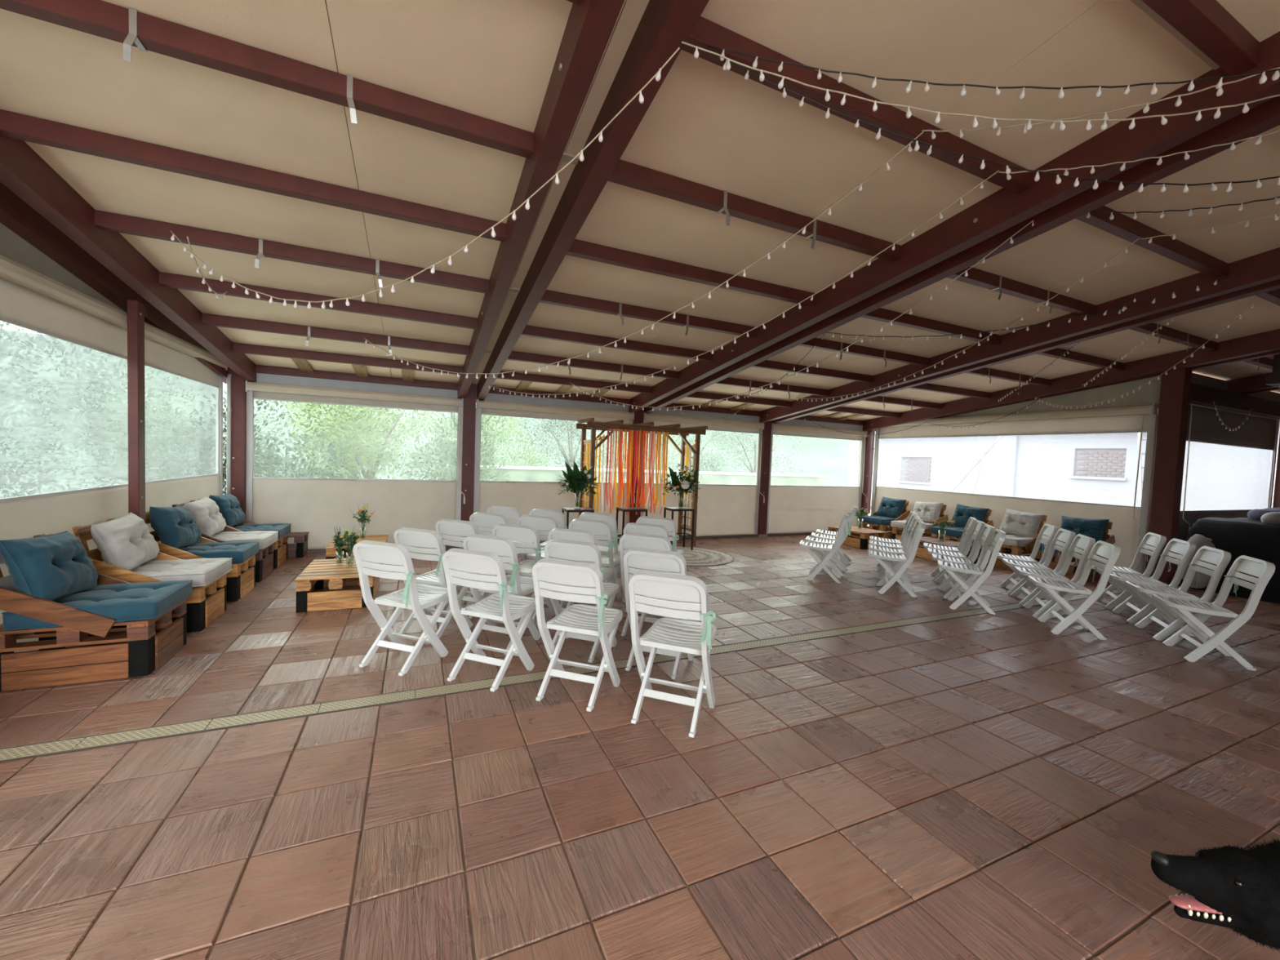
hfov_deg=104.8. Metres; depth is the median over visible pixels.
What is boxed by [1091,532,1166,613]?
folding chair
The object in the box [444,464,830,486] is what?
wall
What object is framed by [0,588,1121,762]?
floor drain
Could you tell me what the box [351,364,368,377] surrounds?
board
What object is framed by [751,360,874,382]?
purlin
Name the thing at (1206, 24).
purlin
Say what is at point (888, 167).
string lights
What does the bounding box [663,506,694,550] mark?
stool
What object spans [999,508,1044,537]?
cushion
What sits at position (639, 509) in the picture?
stool
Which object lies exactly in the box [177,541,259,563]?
seat cushion
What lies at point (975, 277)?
purlin
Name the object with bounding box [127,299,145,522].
post
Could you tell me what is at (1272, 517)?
bag
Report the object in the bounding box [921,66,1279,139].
string lights
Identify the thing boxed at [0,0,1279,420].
ceiling
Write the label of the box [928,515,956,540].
flower vase
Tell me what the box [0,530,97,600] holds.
cushion
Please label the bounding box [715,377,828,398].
purlin
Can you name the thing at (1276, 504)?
post
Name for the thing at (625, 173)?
purlin
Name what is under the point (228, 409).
pipe
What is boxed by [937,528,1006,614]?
folding chair
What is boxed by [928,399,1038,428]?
string lights
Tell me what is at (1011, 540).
seat cushion
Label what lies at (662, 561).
folding chair
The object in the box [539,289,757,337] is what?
purlin
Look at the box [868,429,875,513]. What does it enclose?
pipe
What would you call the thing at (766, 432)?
post
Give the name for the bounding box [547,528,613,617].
folding chair
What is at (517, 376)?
purlin
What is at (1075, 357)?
purlin
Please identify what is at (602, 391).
board
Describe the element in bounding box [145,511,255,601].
lounger
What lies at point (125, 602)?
seat cushion
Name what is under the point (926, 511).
cushion
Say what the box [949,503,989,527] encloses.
cushion
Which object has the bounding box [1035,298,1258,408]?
string lights
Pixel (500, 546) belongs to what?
folding chair
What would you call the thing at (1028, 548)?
lounger
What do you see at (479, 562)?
folding chair
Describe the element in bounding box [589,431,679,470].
tree
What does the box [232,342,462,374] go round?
purlin
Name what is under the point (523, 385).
board
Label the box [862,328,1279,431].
rafter
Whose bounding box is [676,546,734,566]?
round rug
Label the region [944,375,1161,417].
wall
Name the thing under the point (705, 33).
purlin
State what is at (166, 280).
purlin
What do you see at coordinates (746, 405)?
string lights
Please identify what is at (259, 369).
purlin
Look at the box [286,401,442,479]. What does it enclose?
tree
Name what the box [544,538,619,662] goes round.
folding chair
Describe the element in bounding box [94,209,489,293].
purlin
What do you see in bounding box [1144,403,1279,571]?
roller blind
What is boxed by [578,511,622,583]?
folding chair
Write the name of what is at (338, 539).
flower vase
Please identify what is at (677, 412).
lintel
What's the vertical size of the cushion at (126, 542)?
0.423 m
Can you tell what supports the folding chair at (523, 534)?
on the floor
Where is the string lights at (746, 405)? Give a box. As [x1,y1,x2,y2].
[674,404,746,422]
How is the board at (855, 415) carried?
attached to the ceiling
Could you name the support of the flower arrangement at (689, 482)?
on the stool at (685, 509)
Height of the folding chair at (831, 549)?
0.897 m
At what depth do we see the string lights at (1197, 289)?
4.31 m
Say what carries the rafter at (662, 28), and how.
attached to the ceiling
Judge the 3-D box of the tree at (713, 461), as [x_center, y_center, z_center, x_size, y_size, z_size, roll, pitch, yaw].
[2.048,-0.907,18.019,3.485,3.684,3.641,1,3,-24]
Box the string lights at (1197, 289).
[826,275,1229,341]
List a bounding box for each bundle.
[593,434,604,513]
[683,440,696,504]
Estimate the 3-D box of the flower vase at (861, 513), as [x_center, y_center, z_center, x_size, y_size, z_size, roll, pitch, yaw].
[4.281,0.707,9.566,0.298,0.470,0.322,2,3,-13]
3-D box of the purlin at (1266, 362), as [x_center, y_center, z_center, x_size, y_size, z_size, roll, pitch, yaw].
[8.731,-1.591,6.896,2.490,0.217,0.106,1,3,-24]
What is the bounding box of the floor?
[0,534,1279,959]
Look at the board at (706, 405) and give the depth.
9.10 m
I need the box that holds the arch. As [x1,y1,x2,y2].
[576,417,707,546]
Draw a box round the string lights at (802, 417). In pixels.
[802,417,925,436]
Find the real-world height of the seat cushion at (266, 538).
0.139 m
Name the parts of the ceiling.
roof panel, roof panel, roof panel, roof panel, roof panel, roof panel, roof panel, roof panel, roof panel, roof panel, roof panel, roof panel, roof panel, roof panel, roof panel, roof panel, roof panel, roof panel, roof panel, roof panel, roof panel, roof panel, roof panel, roof panel, roof panel, roof panel, roof panel, roof panel, roof panel, roof panel, roof panel, roof panel, roof panel, roof panel, roof panel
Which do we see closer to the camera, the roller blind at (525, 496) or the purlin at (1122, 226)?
the purlin at (1122, 226)
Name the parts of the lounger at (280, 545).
leg, leg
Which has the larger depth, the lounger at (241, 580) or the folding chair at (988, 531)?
the folding chair at (988, 531)
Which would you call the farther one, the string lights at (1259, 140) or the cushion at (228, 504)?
the cushion at (228, 504)
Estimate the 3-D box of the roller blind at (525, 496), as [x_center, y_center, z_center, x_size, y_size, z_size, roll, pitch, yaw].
[-1.359,-0.080,8.320,2.732,2.325,0.198,1,3,-23]
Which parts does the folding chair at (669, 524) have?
frame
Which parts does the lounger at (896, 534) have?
leg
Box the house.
[847,422,1279,507]
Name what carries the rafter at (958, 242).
attached to the ceiling
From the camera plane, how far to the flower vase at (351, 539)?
4.96 m
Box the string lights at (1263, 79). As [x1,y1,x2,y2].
[707,45,1279,99]
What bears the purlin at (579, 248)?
attached to the ceiling
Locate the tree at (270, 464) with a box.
[222,390,349,494]
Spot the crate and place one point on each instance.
(299, 549)
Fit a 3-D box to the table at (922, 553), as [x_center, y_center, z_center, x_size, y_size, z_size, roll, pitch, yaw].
[5.063,1.181,8.342,0.630,0.302,0.904,1,3,-18]
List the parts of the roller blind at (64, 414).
guide rail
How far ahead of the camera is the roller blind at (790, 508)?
10.62 m
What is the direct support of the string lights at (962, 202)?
hanging from the ceiling
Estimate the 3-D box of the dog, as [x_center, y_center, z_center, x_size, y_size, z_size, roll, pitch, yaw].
[2.003,1.233,1.274,1.398,0.621,0.348,2,3,0]
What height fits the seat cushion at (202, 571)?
0.139 m
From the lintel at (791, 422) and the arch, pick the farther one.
the lintel at (791, 422)
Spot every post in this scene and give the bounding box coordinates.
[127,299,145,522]
[228,367,246,516]
[459,383,476,547]
[629,408,644,523]
[756,420,772,537]
[857,430,872,525]
[1145,368,1191,585]
[1272,434,1279,507]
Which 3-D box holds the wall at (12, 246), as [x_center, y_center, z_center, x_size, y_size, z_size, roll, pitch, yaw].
[-3.018,-1.935,0.995,0.030,1.544,11.700,1,3,-24]
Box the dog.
[1150,835,1279,952]
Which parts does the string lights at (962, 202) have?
bulb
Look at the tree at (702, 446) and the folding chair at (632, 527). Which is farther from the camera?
the tree at (702, 446)
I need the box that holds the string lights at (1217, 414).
[1213,401,1252,431]
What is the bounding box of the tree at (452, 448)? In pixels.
[399,403,515,480]
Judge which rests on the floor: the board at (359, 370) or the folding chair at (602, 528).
the folding chair at (602, 528)
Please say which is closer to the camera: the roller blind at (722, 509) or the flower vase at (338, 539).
the flower vase at (338, 539)
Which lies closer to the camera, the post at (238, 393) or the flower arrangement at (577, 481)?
the post at (238, 393)
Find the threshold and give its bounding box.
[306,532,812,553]
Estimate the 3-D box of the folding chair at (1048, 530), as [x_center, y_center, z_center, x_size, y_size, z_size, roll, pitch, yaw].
[4.815,0.983,6.219,0.585,0.897,0.488,3,3,26]
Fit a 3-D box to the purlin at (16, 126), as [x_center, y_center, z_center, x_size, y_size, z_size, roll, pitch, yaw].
[-2.105,-1.782,2.996,2.525,0.100,0.080,1,3,-24]
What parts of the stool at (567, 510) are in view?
leg, rail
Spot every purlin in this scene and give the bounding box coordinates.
[0,0,533,159]
[0,109,506,241]
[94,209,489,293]
[159,271,477,329]
[201,313,469,355]
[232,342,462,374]
[255,364,457,390]
[488,386,630,404]
[496,370,652,393]
[506,351,679,380]
[520,324,713,360]
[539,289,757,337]
[566,0,580,5]
[566,239,817,306]
[607,159,902,262]
[663,403,760,416]
[681,16,1033,194]
[685,391,791,407]
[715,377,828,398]
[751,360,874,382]
[791,415,864,425]
[799,337,929,367]
[826,406,900,417]
[861,307,1001,345]
[862,395,942,411]
[907,383,991,399]
[946,266,1097,316]
[965,368,1051,388]
[1035,347,1124,371]
[1075,205,1229,278]
[1130,322,1218,351]
[1141,0,1261,75]
[1243,356,1273,370]
[1255,288,1279,306]
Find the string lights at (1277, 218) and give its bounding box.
[1138,213,1279,243]
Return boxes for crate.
[287,532,309,558]
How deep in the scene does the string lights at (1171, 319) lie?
5.76 m
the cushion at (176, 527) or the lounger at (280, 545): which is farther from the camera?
the lounger at (280, 545)
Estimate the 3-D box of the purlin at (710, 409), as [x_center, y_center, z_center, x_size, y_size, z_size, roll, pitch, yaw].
[1.288,-1.353,9.436,2.480,0.100,0.080,1,3,-24]
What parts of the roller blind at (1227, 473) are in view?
guide rail, crank handle, guide rail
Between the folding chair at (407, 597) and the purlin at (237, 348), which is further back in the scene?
the purlin at (237, 348)
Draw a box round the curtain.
[604,427,668,515]
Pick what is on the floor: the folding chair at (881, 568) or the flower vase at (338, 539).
the folding chair at (881, 568)
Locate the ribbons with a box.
[581,442,590,513]
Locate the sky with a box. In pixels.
[222,382,871,510]
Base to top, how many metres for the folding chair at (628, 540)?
0.897 m
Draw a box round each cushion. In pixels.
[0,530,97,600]
[1,580,192,631]
[90,511,159,570]
[131,557,231,586]
[149,506,201,548]
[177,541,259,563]
[183,496,226,536]
[208,493,245,526]
[211,530,278,549]
[231,523,290,538]
[857,515,895,524]
[875,496,906,518]
[890,520,933,530]
[912,501,943,522]
[929,525,964,537]
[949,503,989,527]
[982,533,1032,546]
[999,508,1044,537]
[1038,542,1084,555]
[1058,515,1109,542]
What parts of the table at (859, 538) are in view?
leg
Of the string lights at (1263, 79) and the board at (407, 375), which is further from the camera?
the board at (407, 375)
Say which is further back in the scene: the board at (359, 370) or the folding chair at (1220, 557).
the board at (359, 370)
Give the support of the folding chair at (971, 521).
on the floor
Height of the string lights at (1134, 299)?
0.469 m
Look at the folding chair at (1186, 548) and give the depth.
5.11 m
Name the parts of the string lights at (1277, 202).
bulb, bulb, bulb, bulb, bulb, bulb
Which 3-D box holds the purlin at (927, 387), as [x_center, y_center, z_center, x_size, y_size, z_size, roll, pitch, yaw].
[5.006,-1.502,8.168,2.490,0.100,0.080,1,3,-24]
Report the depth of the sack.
6.61 m
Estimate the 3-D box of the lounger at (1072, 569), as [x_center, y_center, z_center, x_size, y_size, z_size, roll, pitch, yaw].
[6.412,1.008,7.296,0.766,0.844,0.640,1,3,-24]
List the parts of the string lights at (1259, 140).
bulb, bulb, bulb, bulb, bulb, bulb, bulb, bulb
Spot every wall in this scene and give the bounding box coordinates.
[0,222,127,313]
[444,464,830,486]
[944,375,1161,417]
[1191,373,1279,402]
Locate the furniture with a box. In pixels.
[1174,517,1279,604]
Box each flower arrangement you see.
[554,461,600,509]
[661,462,703,506]
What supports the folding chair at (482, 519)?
on the floor
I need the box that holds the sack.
[1177,533,1216,588]
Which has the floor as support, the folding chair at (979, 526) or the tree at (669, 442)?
the folding chair at (979, 526)
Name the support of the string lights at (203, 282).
hanging from the purlin at (104, 220)
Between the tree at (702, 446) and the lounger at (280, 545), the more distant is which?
the tree at (702, 446)
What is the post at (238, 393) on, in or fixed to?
on the floor
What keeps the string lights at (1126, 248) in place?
hanging from the ceiling
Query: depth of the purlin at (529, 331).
5.72 m
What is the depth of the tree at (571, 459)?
16.05 m
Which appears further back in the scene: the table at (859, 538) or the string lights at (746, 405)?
the table at (859, 538)
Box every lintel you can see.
[256,373,457,398]
[475,385,629,412]
[648,408,759,422]
[777,419,862,431]
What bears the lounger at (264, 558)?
on the floor
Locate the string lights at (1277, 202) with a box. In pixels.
[1086,196,1279,219]
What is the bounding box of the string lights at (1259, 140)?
[998,129,1279,180]
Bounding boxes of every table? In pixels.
[294,558,379,613]
[324,534,388,570]
[827,525,888,549]
[915,536,977,564]
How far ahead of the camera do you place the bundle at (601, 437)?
7.96 m
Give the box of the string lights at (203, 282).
[186,236,226,298]
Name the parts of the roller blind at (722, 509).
guide rail, guide rail, crank handle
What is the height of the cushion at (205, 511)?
0.418 m
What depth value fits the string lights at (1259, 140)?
2.50 m
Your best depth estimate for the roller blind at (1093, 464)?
8.21 m
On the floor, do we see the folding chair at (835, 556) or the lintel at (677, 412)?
the folding chair at (835, 556)
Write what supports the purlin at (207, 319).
attached to the ceiling
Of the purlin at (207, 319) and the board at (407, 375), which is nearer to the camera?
the purlin at (207, 319)
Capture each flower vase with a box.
[332,526,349,564]
[337,526,359,565]
[349,502,373,539]
[855,506,869,528]
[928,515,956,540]
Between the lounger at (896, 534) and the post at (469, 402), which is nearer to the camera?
the post at (469, 402)
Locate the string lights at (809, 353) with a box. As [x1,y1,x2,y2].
[735,333,825,398]
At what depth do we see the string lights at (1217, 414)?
7.49 m
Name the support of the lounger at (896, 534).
on the floor
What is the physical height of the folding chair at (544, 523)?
0.897 m
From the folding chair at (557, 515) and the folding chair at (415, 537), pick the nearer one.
the folding chair at (415, 537)
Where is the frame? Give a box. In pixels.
[1189,354,1279,419]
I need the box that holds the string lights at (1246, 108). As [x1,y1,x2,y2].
[681,40,1279,131]
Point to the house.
(854, 447)
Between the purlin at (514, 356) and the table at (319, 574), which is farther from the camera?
the purlin at (514, 356)
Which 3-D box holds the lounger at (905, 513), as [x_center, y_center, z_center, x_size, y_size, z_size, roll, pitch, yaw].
[5.077,0.826,10.264,0.766,0.844,0.640,1,3,-24]
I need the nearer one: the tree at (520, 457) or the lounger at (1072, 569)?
the lounger at (1072, 569)
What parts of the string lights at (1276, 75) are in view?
bulb, bulb, bulb, bulb, bulb, bulb, bulb, bulb, bulb, bulb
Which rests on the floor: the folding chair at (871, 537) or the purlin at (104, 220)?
the folding chair at (871, 537)
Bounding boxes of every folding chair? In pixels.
[352,540,448,675]
[393,527,476,638]
[435,518,505,618]
[441,547,535,691]
[462,533,542,654]
[469,511,527,583]
[487,506,533,575]
[492,523,555,622]
[517,515,570,595]
[528,508,571,560]
[532,558,622,711]
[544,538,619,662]
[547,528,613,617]
[568,518,622,605]
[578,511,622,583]
[619,533,678,635]
[623,522,671,617]
[623,547,693,679]
[628,570,716,737]
[635,515,684,595]
[799,513,848,583]
[804,510,852,576]
[810,507,855,569]
[815,506,857,564]
[867,520,926,597]
[868,513,919,581]
[868,516,923,588]
[869,511,917,574]
[923,516,977,581]
[927,520,986,589]
[931,524,995,598]
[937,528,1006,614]
[996,523,1058,598]
[1002,528,1075,609]
[1013,533,1095,623]
[1028,540,1120,639]
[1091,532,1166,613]
[1109,537,1195,629]
[1125,546,1231,644]
[1151,555,1275,671]
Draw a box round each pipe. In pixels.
[226,373,232,494]
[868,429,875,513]
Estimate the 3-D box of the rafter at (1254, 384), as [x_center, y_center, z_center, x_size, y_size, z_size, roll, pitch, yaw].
[11.224,-1.775,4.859,0.397,1.166,7.250,1,3,-24]
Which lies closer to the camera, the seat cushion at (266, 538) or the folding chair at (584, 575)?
the folding chair at (584, 575)
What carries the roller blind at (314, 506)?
attached to the lintel at (260, 377)
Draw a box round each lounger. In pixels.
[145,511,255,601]
[172,500,274,582]
[197,498,287,568]
[859,500,910,542]
[891,504,948,542]
[931,509,993,557]
[978,515,1047,568]
[1035,521,1115,582]
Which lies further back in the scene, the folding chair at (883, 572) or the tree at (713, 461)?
the tree at (713, 461)
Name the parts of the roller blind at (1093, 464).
guide rail, crank handle, guide rail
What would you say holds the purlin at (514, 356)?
attached to the ceiling
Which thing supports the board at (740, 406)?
attached to the ceiling
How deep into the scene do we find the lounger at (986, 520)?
8.68 m
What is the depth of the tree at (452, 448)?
9.97 m
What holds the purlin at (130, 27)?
attached to the ceiling
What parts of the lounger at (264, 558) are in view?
leg, leg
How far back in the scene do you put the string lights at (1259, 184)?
2.29 m
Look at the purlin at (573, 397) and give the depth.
8.23 m
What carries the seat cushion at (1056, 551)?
on the lounger at (1072, 569)
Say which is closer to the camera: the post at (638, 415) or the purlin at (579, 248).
the purlin at (579, 248)
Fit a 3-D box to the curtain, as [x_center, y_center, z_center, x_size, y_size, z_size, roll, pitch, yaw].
[-0.041,-0.140,8.124,1.200,1.436,0.095,1,3,-24]
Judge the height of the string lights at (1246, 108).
0.349 m
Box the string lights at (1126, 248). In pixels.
[795,238,1138,401]
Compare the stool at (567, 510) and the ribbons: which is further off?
the ribbons
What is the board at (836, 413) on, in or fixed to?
attached to the ceiling
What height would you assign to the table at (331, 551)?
0.302 m
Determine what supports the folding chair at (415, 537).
on the floor
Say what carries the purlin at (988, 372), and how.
attached to the ceiling
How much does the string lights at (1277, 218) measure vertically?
0.127 m
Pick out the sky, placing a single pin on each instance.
(819, 455)
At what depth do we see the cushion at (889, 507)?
10.23 m
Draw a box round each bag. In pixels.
[1247,506,1279,519]
[1260,511,1279,524]
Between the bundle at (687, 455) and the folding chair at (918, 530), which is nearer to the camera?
the folding chair at (918, 530)
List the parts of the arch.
post, post, post, lattice rail, post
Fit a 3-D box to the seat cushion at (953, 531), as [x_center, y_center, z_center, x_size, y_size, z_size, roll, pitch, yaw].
[5.667,0.920,8.778,0.690,0.140,0.610,1,3,-25]
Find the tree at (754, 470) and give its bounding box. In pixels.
[706,430,804,474]
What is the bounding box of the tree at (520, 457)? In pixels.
[432,412,550,476]
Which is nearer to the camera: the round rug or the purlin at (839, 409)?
the round rug
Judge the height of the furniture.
1.000 m
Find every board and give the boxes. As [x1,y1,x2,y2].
[291,358,314,372]
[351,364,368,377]
[401,368,413,381]
[515,381,532,391]
[554,385,573,395]
[589,388,610,398]
[700,400,723,408]
[730,403,754,410]
[820,412,846,418]
[838,413,866,420]
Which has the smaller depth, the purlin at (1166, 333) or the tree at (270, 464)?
the purlin at (1166, 333)
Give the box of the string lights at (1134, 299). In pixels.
[998,296,1137,401]
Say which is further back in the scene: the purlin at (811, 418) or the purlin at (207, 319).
the purlin at (811, 418)
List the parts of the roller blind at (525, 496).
guide rail, guide rail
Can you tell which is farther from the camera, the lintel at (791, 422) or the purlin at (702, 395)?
the lintel at (791, 422)
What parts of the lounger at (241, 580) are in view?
leg, leg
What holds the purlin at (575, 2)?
attached to the ceiling
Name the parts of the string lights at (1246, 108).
bulb, bulb, bulb, bulb, bulb, bulb, bulb, bulb, bulb, bulb, bulb, bulb, bulb, bulb, bulb, bulb, bulb, bulb, bulb, bulb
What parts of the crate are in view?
leg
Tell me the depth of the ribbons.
8.15 m
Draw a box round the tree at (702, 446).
[654,430,734,471]
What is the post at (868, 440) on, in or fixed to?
on the floor
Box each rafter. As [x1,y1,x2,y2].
[0,135,256,383]
[457,0,709,403]
[628,31,1279,413]
[759,247,1279,423]
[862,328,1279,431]
[1226,373,1279,394]
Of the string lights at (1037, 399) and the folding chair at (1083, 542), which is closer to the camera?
the folding chair at (1083, 542)
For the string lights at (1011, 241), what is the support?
hanging from the rafter at (958, 242)
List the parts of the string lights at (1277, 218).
bulb, bulb, bulb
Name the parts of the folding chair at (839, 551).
frame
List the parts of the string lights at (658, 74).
bulb, bulb, bulb, bulb, bulb, bulb, bulb, bulb, bulb, bulb, bulb, bulb, bulb, bulb, bulb, bulb, bulb, bulb, bulb, bulb, bulb, bulb, bulb, bulb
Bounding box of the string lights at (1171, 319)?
[1082,317,1173,386]
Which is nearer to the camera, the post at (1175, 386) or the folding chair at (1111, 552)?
the folding chair at (1111, 552)
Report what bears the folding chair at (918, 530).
on the floor
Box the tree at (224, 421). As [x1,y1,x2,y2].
[222,421,226,494]
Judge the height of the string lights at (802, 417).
0.352 m
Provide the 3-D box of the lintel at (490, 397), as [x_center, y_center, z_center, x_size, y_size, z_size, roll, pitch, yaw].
[-1.343,-1.372,8.284,2.695,0.290,0.060,1,3,-24]
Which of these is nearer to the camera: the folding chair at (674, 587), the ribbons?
the folding chair at (674, 587)
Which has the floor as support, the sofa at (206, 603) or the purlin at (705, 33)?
the sofa at (206, 603)
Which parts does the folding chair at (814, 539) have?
frame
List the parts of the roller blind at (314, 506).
guide rail, guide rail, crank handle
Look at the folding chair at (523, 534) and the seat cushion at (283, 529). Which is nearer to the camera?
the folding chair at (523, 534)
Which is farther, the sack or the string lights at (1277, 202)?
the sack
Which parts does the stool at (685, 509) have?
leg, leg, leg, leg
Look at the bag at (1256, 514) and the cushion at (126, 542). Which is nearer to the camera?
the cushion at (126, 542)
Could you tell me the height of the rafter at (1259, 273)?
1.792 m
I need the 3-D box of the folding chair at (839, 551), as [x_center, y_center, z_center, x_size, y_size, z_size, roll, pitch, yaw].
[3.112,0.847,7.832,0.585,0.897,0.493,3,3,24]
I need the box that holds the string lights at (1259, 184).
[713,53,1279,193]
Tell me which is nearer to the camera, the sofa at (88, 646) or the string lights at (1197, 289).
the sofa at (88, 646)
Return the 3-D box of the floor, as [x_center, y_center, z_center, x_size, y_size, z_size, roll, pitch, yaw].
[4.896,1.500,4.930,18.370,0.052,12.400,1,3,-24]
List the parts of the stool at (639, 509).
leg, leg, rail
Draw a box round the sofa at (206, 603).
[71,518,226,632]
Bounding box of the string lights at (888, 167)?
[364,131,923,378]
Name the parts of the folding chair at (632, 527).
frame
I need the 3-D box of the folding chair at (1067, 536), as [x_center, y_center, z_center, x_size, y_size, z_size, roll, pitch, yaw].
[4.597,0.996,5.743,0.585,0.897,0.490,3,3,26]
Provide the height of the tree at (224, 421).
3.016 m
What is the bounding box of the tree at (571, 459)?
[511,417,623,468]
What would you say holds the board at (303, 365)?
attached to the ceiling
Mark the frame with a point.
(1202, 395)
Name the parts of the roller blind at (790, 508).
guide rail, guide rail, crank handle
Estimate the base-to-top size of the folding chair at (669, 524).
0.897 m
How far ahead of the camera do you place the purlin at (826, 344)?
6.17 m
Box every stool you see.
[561,507,594,528]
[616,506,648,537]
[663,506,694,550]
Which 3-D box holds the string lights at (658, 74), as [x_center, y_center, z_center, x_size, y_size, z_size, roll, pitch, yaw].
[-1.526,-1.316,2.598,3.646,0.784,0.039,3,3,24]
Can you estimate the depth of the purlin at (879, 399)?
9.04 m
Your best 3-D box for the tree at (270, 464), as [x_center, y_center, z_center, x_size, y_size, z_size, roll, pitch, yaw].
[-6.638,-0.307,8.667,3.159,2.592,2.455,2,3,-6]
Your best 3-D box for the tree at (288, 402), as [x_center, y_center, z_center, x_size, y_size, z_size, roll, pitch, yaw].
[-7.134,-1.516,12.303,3.968,4.644,4.569,1,3,-24]
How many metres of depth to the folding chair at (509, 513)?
5.69 m
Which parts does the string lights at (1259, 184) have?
bulb, bulb, bulb, bulb, bulb, bulb, bulb, bulb, bulb, bulb, bulb, bulb, bulb, bulb, bulb, bulb, bulb, bulb, bulb, bulb, bulb, bulb, bulb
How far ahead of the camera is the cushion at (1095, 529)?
7.26 m
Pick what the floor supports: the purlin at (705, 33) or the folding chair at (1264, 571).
the folding chair at (1264, 571)
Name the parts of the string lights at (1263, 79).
bulb, bulb, bulb, bulb, bulb, bulb, bulb, bulb, bulb, bulb, bulb, bulb, bulb, bulb, bulb, bulb, bulb, bulb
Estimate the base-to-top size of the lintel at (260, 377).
0.290 m
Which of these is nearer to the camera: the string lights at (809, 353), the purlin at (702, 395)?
the string lights at (809, 353)
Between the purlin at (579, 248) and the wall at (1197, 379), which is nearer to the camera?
the purlin at (579, 248)
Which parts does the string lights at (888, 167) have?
bulb, bulb, bulb, bulb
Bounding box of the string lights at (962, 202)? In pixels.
[487,169,999,398]
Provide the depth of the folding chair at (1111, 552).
4.65 m
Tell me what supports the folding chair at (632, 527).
on the floor
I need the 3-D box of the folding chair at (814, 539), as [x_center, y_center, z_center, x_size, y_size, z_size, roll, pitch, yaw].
[2.665,0.866,6.992,0.585,0.897,0.484,3,3,25]
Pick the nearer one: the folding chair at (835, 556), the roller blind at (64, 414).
the roller blind at (64, 414)
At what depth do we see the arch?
8.36 m
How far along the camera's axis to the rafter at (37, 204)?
3.44 m
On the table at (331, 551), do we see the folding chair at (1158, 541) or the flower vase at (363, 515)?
the flower vase at (363, 515)
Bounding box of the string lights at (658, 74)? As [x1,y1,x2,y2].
[169,47,679,309]
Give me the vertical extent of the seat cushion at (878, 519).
0.140 m
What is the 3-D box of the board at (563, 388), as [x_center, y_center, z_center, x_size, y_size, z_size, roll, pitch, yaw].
[-1.178,-1.467,7.831,0.150,0.136,0.810,1,3,-24]
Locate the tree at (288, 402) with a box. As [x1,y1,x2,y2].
[261,400,438,478]
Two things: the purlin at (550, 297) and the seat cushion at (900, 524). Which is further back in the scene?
the seat cushion at (900, 524)
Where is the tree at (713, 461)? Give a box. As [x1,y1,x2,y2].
[655,431,749,472]
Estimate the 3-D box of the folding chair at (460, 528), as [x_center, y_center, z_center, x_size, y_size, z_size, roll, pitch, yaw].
[-1.564,0.803,4.702,0.493,0.897,0.585,3,3,20]
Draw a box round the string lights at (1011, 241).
[570,220,1033,411]
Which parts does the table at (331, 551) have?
leg, leg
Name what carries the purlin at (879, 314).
attached to the ceiling
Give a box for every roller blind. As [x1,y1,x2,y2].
[0,254,228,652]
[245,380,465,549]
[473,399,635,541]
[640,413,764,537]
[766,422,867,533]
[871,404,1158,573]
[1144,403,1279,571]
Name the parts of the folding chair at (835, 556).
frame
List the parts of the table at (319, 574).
leg, leg, leg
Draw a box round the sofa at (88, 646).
[0,533,186,692]
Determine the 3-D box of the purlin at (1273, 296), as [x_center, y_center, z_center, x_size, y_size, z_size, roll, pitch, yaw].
[6.483,-1.765,4.906,2.490,0.100,0.080,1,3,-24]

